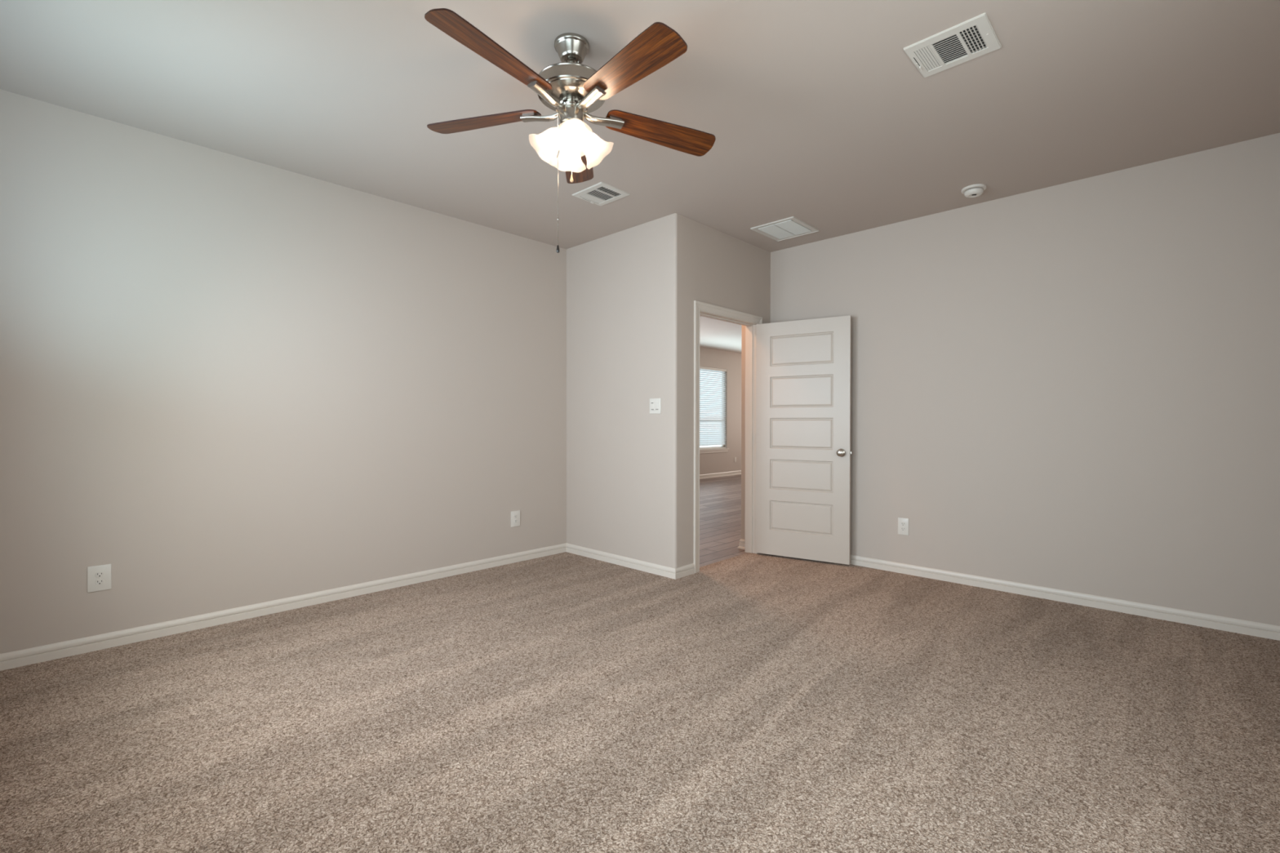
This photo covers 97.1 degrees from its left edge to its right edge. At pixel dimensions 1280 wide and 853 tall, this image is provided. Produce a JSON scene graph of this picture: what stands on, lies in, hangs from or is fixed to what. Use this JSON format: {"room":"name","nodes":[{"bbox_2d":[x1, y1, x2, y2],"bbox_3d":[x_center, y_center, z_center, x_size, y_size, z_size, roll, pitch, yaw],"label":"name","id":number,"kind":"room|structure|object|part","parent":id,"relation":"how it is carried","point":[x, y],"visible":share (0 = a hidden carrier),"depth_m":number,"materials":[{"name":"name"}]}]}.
{"room":"empty bedroom","nodes":[
{"label":"empty bedroom","id":0,"kind":"room"},
{"bbox_2d":[0,88,566,653],"bbox_3d":[-1.936,-0.230,3.888,0.115,2.943,3.549,1,1,44],"label":"wall","id":1,"kind":"structure","parent":0,"point":[228,381],"depth_m":3.34,"materials":[{"name":"beige paint"}]},
{"bbox_2d":[87,564,111,592],"bbox_3d":[-2.789,0.780,2.916,0.009,0.131,0.090,1,1,44],"label":"wall outlet","id":2,"kind":"object","parent":1,"relation":"attached to","point":[99,577],"visible":1,"depth_m":2.91,"materials":[{"name":"beige plastic"}]},
{"bbox_2d":[94,578,104,585],"bbox_3d":[-2.787,0.799,2.914,0.003,0.027,0.034,1,1,44],"label":"receptacle","id":3,"kind":"object","parent":2,"relation":"attached to","point":[97,581],"depth_m":2.91,"materials":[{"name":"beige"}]},
{"bbox_2d":[94,571,104,577],"bbox_3d":[-2.787,0.760,2.913,0.003,0.027,0.034,1,1,44],"label":"receptacle","id":4,"kind":"object","parent":2,"relation":"attached to","point":[97,574],"depth_m":2.91,"materials":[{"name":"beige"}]},
{"bbox_2d":[0,542,566,671],"bbox_3d":[-1.851,1.113,3.897,0.014,0.096,3.434,1,1,44],"label":"baseboard","id":5,"kind":"structure","parent":1,"relation":"attached to","point":[12,660],"depth_m":3.35,"materials":[{"name":"white wood"}]},
{"bbox_2d":[511,510,519,527],"bbox_3d":[-1.044,0.769,4.742,0.009,0.131,0.090,1,1,44],"label":"wall outlet","id":6,"kind":"object","parent":1,"relation":"attached to","point":[515,515],"visible":1,"depth_m":4.74,"materials":[{"name":"beige plastic"}]},
{"bbox_2d":[566,217,664,565],"bbox_3d":[-1.398,-0.246,5.908,4.483,2.943,0.115,1,1,44],"label":"wall","id":7,"kind":"structure","parent":0,"point":[615,282],"depth_m":4.68,"materials":[{"name":"beige paint"}]},
{"bbox_2d":[566,542,675,579],"bbox_3d":[-0.202,1.108,4.686,1.307,0.096,0.014,1,1,44],"label":"baseboard","id":8,"kind":"structure","parent":7,"relation":"attached to","point":[666,571],"depth_m":4.61,"materials":[{"name":"white wood"}]},
{"bbox_2d":[649,398,661,413],"bbox_3d":[0.117,-0.163,4.374,0.117,0.118,0.010,1,1,44],"label":"light switch","id":9,"kind":"object","parent":7,"relation":"attached to","point":[655,403],"visible":1,"depth_m":4.37,"materials":[{"name":"beige plastic"}]},
{"bbox_2d":[0,474,1279,852],"bbox_3d":[1.946,1.160,6.933,7.920,0.080,13.300,1,1,44],"label":"floor","id":10,"kind":"structure","parent":0,"point":[566,702],"depth_m":2.20,"materials":[{"name":"carpet"}]},
{"bbox_2d":[0,0,1279,353],"bbox_3d":[1.988,-1.683,6.950,7.920,0.120,13.415,1,1,44],"label":"ceiling","id":11,"kind":"structure","parent":0,"point":[818,113],"depth_m":2.71,"materials":[{"name":"beige paint"}]},
{"bbox_2d":[424,8,715,253],"bbox_3d":[-0.277,-1.148,2.313,1.250,0.877,1.270,1,1,44],"label":"ceiling fan","id":12,"kind":"object","parent":11,"relation":"hanging from","point":[571,88],"visible":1,"depth_m":2.27,"materials":[{"name":"brown wood"}]},
{"bbox_3d":[-0.676,-1.324,2.450,0.512,0.006,0.143,0,13,15],"label":"blade","id":13,"kind":"part","parent":12,"relation":"part of","materials":[{"name":"brown wood"}]},
{"bbox_3d":[-0.518,-1.331,2.016,0.143,0.006,0.512,16,9,34],"label":"blade","id":14,"kind":"part","parent":12,"relation":"part of","materials":[{"name":"brown wood"}]},
{"bbox_3d":[-0.365,-1.181,2.331,0.151,0.119,0.147,43,-8,-9],"label":"lamp shade","id":15,"kind":"part","parent":12,"relation":"part of","materials":[{"name":"white glass"}]},
{"bbox_3d":[-0.334,-1.005,2.298,0.004,0.537,0.004,1,1,44],"label":"pull chain","id":16,"kind":"part","parent":12,"relation":"part of","materials":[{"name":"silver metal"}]},
{"bbox_3d":[-0.301,-1.181,2.429,0.147,0.119,0.151,0,42,-12],"label":"lamp shade","id":17,"kind":"part","parent":12,"relation":"part of","materials":[{"name":"white glass"}]},
{"bbox_3d":[-0.268,-1.188,2.274,0.060,0.090,0.060,0,-42,-12],"label":"bulb","id":18,"kind":"part","parent":12,"relation":"part of","materials":[{"name":"white glass"}]},
{"bbox_3d":[-0.266,-1.180,2.267,0.147,0.119,0.151,0,-42,-12],"label":"lamp shade","id":19,"kind":"part","parent":12,"relation":"part of","materials":[{"name":"white glass"}]},
{"bbox_3d":[-0.304,-1.313,2.752,0.143,0.006,0.512,-13,-1,-3],"label":"blade","id":20,"kind":"part","parent":12,"relation":"part of","materials":[{"name":"brown wood"}]},
{"bbox_3d":[-0.203,-1.181,2.365,0.151,0.119,0.147,-43,8,-9],"label":"lamp shade","id":21,"kind":"part","parent":12,"relation":"part of","materials":[{"name":"white glass"}]},
{"bbox_3d":[-0.036,-1.293,2.027,0.143,0.006,0.512,16,-5,-38],"label":"blade","id":22,"kind":"part","parent":12,"relation":"part of","materials":[{"name":"brown wood"}]},
{"bbox_3d":[0.092,-1.301,2.499,0.512,0.006,0.143,4,-14,-22],"label":"blade","id":23,"kind":"part","parent":12,"relation":"part of","materials":[{"name":"brown wood"}]},
{"bbox_2d":[572,182,630,205],"bbox_3d":[-0.267,-1.592,3.883,0.301,0.016,0.268,1,1,44],"label":"ceiling vent","id":24,"kind":"object","parent":11,"relation":"in","point":[601,193],"visible":1,"depth_m":3.87,"materials":[{"name":"white metal"}]},
{"bbox_2d":[750,216,818,241],"bbox_3d":[1.175,-1.599,4.578,0.380,0.010,0.424,1,1,44],"label":"ceiling vent","id":25,"kind":"object","parent":11,"relation":"in","point":[790,227],"visible":1,"depth_m":4.56,"materials":[{"name":"white metal"}]},
{"bbox_3d":[1.121,-1.598,4.630,0.145,0.007,0.340,1,1,44],"label":"grille panel","id":26,"kind":"part","parent":25,"relation":"part of","materials":[{"name":"white metal"}]},
{"bbox_3d":[1.229,-1.597,4.527,0.145,0.007,0.340,1,1,44],"label":"grille panel","id":27,"kind":"part","parent":25,"relation":"part of","materials":[{"name":"white metal"}]},
{"bbox_2d":[903,12,1001,77],"bbox_3d":[1.304,-1.577,2.359,0.302,0.016,0.270,1,1,44],"label":"ceiling vent","id":28,"kind":"object","parent":11,"relation":"in","point":[975,37],"visible":1,"depth_m":2.35,"materials":[{"name":"white metal"}]},
{"bbox_2d":[960,183,986,197],"bbox_3d":[2.233,-1.572,3.781,0.147,0.050,0.147,1,1,44],"label":"smoke detector","id":29,"kind":"object","parent":11,"relation":"attached to","point":[973,190],"visible":1,"depth_m":3.74,"materials":[{"name":"beige plastic"}]},
{"bbox_2d":[663,213,770,568],"bbox_3d":[0.731,-0.235,4.808,0.115,2.943,1.467,1,1,44],"label":"wall","id":30,"kind":"structure","parent":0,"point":[703,263],"depth_m":4.34,"materials":[{"name":"beige paint"}]},
{"bbox_2d":[675,563,694,579],"bbox_3d":[0.341,1.112,4.319,0.014,0.096,0.235,1,1,44],"label":"baseboard","id":31,"kind":"structure","parent":30,"relation":"attached to","point":[687,570],"depth_m":4.31,"materials":[{"name":"white wood"}]},
{"bbox_2d":[693,300,762,573],"bbox_3d":[0.713,0.081,4.792,0.148,2.132,0.974,1,1,44],"label":"door frame","id":32,"kind":"structure","parent":30,"relation":"attached to","point":[750,364],"depth_m":5.06,"materials":[{"name":"white wood"}]},
{"bbox_2d":[755,315,851,564],"bbox_3d":[1.374,0.106,4.816,0.820,2.028,0.147,0,1,32],"label":"door","id":33,"kind":"structure","parent":32,"relation":"attached to","point":[803,367],"depth_m":4.79,"materials":[{"name":"white wood"}]},
{"bbox_3d":[1.633,0.211,4.604,0.066,0.066,0.062,0,1,32],"label":"knob","id":34,"kind":"part","parent":33,"relation":"part of","materials":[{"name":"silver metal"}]},
{"bbox_2d":[699,346,741,475],"bbox_3d":[0.392,-0.287,10.941,0.115,2.943,9.866,1,1,44],"label":"wall","id":35,"kind":"structure","parent":0,"point":[717,462],"depth_m":12.51,"materials":[{"name":"beige paint"}]},
{"bbox_2d":[699,366,728,453],"bbox_3d":[1.399,-0.358,11.974,0.143,1.820,1.500,1,1,44],"label":"window","id":36,"kind":"structure","parent":35,"relation":"in","point":[709,424],"depth_m":12.12,"materials":[{"name":"white glass"}]},
{"bbox_3d":[1.423,-0.380,11.950,0.002,1.675,1.092,1,1,44],"label":"blind cord","id":37,"kind":"part","parent":36,"relation":"part of","materials":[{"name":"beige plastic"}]},
{"bbox_3d":[1.405,0.462,11.975,0.044,0.018,1.398,1,1,44],"label":"blind rail","id":38,"kind":"part","parent":36,"relation":"part of","materials":[{"name":"beige plastic"}]},
{"bbox_3d":[1.415,0.486,11.965,0.096,0.022,1.500,1,1,44],"label":"sill","id":39,"kind":"part","parent":36,"relation":"part of","materials":[{"name":"white wood"}]},
{"bbox_2d":[699,470,741,479],"bbox_3d":[0.441,1.052,10.904,0.024,0.105,9.636,1,1,44],"label":"baseboard","id":40,"kind":"structure","parent":35,"relation":"attached to","point":[739,472],"depth_m":12.25,"materials":[{"name":"white wood"}]},
{"bbox_2d":[741,324,745,539],"bbox_3d":[3.933,-0.261,8.322,0.110,2.943,8.530,1,1,44],"label":"wall","id":41,"kind":"structure","parent":0,"point":[743,327],"depth_m":5.26,"materials":[{"name":"beige paint"}]},
{"bbox_2d":[737,538,744,549],"bbox_3d":[0.969,1.101,5.249,0.134,0.105,0.024,1,1,44],"label":"baseboard","id":42,"kind":"structure","parent":41,"relation":"attached to","point":[741,544],"depth_m":5.27,"materials":[{"name":"white wood"}]},
{"bbox_2d":[770,133,1279,626],"bbox_3d":[2.399,-0.228,4.149,3.207,2.943,0.115,1,1,44],"label":"wall","id":43,"kind":"structure","parent":0,"point":[1073,386],"depth_m":3.65,"materials":[{"name":"beige paint"}]},
{"bbox_2d":[897,517,908,535],"bbox_3d":[2.051,0.775,4.403,0.080,0.131,0.009,1,1,44],"label":"wall outlet","id":44,"kind":"object","parent":43,"relation":"attached to","point":[903,523],"visible":1,"depth_m":4.40,"materials":[{"name":"beige plastic"}]},
{"bbox_2d":[850,555,1279,640],"bbox_3d":[2.353,1.116,4.114,3.207,0.096,0.014,1,1,44],"label":"baseboard","id":45,"kind":"structure","parent":43,"relation":"attached to","point":[1188,617],"depth_m":3.62,"materials":[{"name":"white wood"}]}
]}

